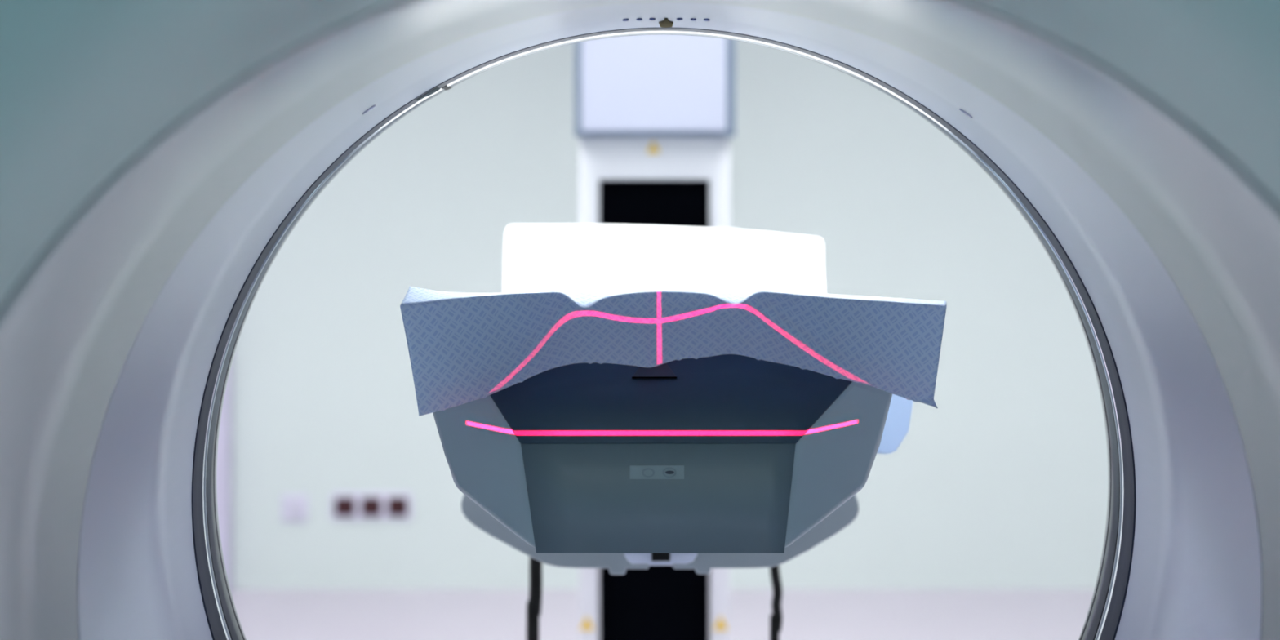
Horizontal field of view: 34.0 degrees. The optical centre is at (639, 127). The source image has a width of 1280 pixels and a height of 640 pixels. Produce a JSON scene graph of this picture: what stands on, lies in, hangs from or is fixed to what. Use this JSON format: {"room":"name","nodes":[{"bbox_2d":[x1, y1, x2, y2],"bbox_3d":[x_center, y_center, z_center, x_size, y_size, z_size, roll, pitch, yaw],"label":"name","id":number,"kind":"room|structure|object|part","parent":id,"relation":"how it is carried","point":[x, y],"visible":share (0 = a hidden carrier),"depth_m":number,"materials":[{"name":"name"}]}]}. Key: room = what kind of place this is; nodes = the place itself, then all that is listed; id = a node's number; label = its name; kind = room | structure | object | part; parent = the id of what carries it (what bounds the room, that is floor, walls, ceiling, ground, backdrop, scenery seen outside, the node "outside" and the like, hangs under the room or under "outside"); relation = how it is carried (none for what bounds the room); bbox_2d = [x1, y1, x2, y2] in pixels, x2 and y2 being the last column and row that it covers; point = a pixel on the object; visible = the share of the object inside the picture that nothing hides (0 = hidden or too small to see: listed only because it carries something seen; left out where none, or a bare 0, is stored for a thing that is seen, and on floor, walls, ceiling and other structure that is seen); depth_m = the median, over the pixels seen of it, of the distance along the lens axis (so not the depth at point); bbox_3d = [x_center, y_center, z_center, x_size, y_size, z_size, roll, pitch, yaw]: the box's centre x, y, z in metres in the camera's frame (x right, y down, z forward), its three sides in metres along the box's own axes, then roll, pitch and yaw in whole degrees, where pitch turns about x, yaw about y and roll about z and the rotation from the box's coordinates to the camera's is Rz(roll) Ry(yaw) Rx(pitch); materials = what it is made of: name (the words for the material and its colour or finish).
{"room":"radiology room","nodes":[
{"label":"radiology room","id":0,"kind":"room"},
{"bbox_2d":[231,589,1093,639],"bbox_3d":[0.000,1.300,1.640,6.200,0.100,8.280,0,0,0],"label":"floor","id":1,"kind":"structure","parent":0,"point":[263,614],"depth_m":5.41,"materials":[{"name":"tile"}]},
{"bbox_2d":[526,556,542,639],"bbox_3d":[-0.085,0.847,2.404,0.021,0.775,0.240,0,0,15],"label":"hose","id":2,"kind":"object","parent":1,"relation":"on","point":[534,603],"visible":0.77,"depth_m":2.29,"materials":[{"name":"black rubber"}]},
{"bbox_2d":[0,0,1279,639],"bbox_3d":[0.019,0.302,1.093,1.860,1.897,1.265,0,0,0],"label":"gantry","id":3,"kind":"object","parent":1,"relation":"on","point":[158,158],"visible":1,"depth_m":1.20,"materials":[{"name":"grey plastic"}]},
{"bbox_2d":[574,34,735,639],"bbox_3d":[0.028,0.125,3.900,0.400,2.250,0.480,0,0,0],"label":"lift column","id":4,"kind":"structure","parent":1,"relation":"on","point":[655,115],"depth_m":3.80,"materials":[{"name":"white plastic"}]},
{"bbox_3d":[0.027,-0.495,3.763,0.259,1.000,0.016,0,0,0],"label":"head panel","id":5,"kind":"part","parent":4,"relation":"part of","materials":[{"name":"white plastic"}]},
{"bbox_2d":[432,354,892,574],"bbox_3d":[0.019,0.277,2.642,0.371,0.279,2.297,0,0,0],"label":"table","id":6,"kind":"object","parent":4,"relation":"attached to","point":[701,464],"visible":0.63,"depth_m":1.51,"materials":[{"name":"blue plastic"}]},
{"bbox_3d":[0.020,0.399,1.942,0.068,0.011,0.012,0,0,0],"label":"latch plate","id":7,"kind":"part","parent":6,"relation":"part of","materials":[{"name":"grey plastic"}]},
{"bbox_2d":[502,223,826,293],"bbox_3d":[0.023,0.121,1.925,0.308,0.056,0.370,0,0,0],"label":"cushion","id":8,"kind":"object","parent":6,"relation":"on","point":[552,256],"visible":0.87,"depth_m":1.92,"materials":[{"name":"white fabric"}]},
{"bbox_3d":[0.025,0.194,1.519,0.267,0.063,0.052,0,0,0],"label":"panel","id":9,"kind":"part","parent":6,"relation":"part of","materials":[{"name":"blue plastic"}]},
{"bbox_2d":[400,284,946,416],"bbox_3d":[0.027,0.162,1.584,0.404,0.093,0.231,0,0,0],"label":"paper sheet","id":10,"kind":"object","parent":6,"relation":"on","point":[464,348],"visible":1,"depth_m":1.51,"materials":[{"name":"blue paper"}]},
{"bbox_2d":[876,394,912,453],"bbox_3d":[0.200,0.224,1.860,0.088,0.132,0.018,0,0,0],"label":"hanging cloth","id":11,"kind":"object","parent":6,"relation":"hanging from","point":[896,427],"visible":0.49,"depth_m":1.86,"materials":[{"name":"blue fabric"}]},
{"bbox_2d":[769,564,782,639],"bbox_3d":[0.183,0.857,2.455,0.018,0.753,0.238,0,0,15],"label":"hose","id":12,"kind":"object","parent":1,"relation":"on","point":[776,617],"visible":0.85,"depth_m":2.35,"materials":[{"name":"black rubber"}]},
{"bbox_2d":[232,40,1108,589],"bbox_3d":[0.000,-0.150,5.730,6.200,2.800,0.100,0,0,0],"label":"wall","id":13,"kind":"structure","parent":0,"point":[1002,484],"depth_m":5.68,"materials":[{"name":"paint"}]},
{"bbox_2d":[216,362,232,590],"bbox_3d":[-1.626,0.175,5.644,1.050,2.150,0.068,0,0,0],"label":"door","id":14,"kind":"structure","parent":13,"relation":"in","point":[224,452],"depth_m":5.61,"materials":[{"name":"grey laminate"}]},
{"bbox_2d":[281,494,307,521],"bbox_3d":[-0.932,1.028,5.672,0.069,0.073,0.014,0,0,0],"label":"light switch","id":15,"kind":"object","parent":13,"relation":"attached to","point":[294,507],"visible":1,"depth_m":5.67,"materials":[{"name":"white plastic"}]},
{"bbox_2d":[331,492,412,519],"bbox_3d":[-0.722,1.021,5.672,0.216,0.071,0.015,0,0,0],"label":"wall socket","id":16,"kind":"object","parent":13,"relation":"attached to","point":[344,505],"visible":1,"depth_m":5.66,"materials":[{"name":"white plastic"}]}
]}

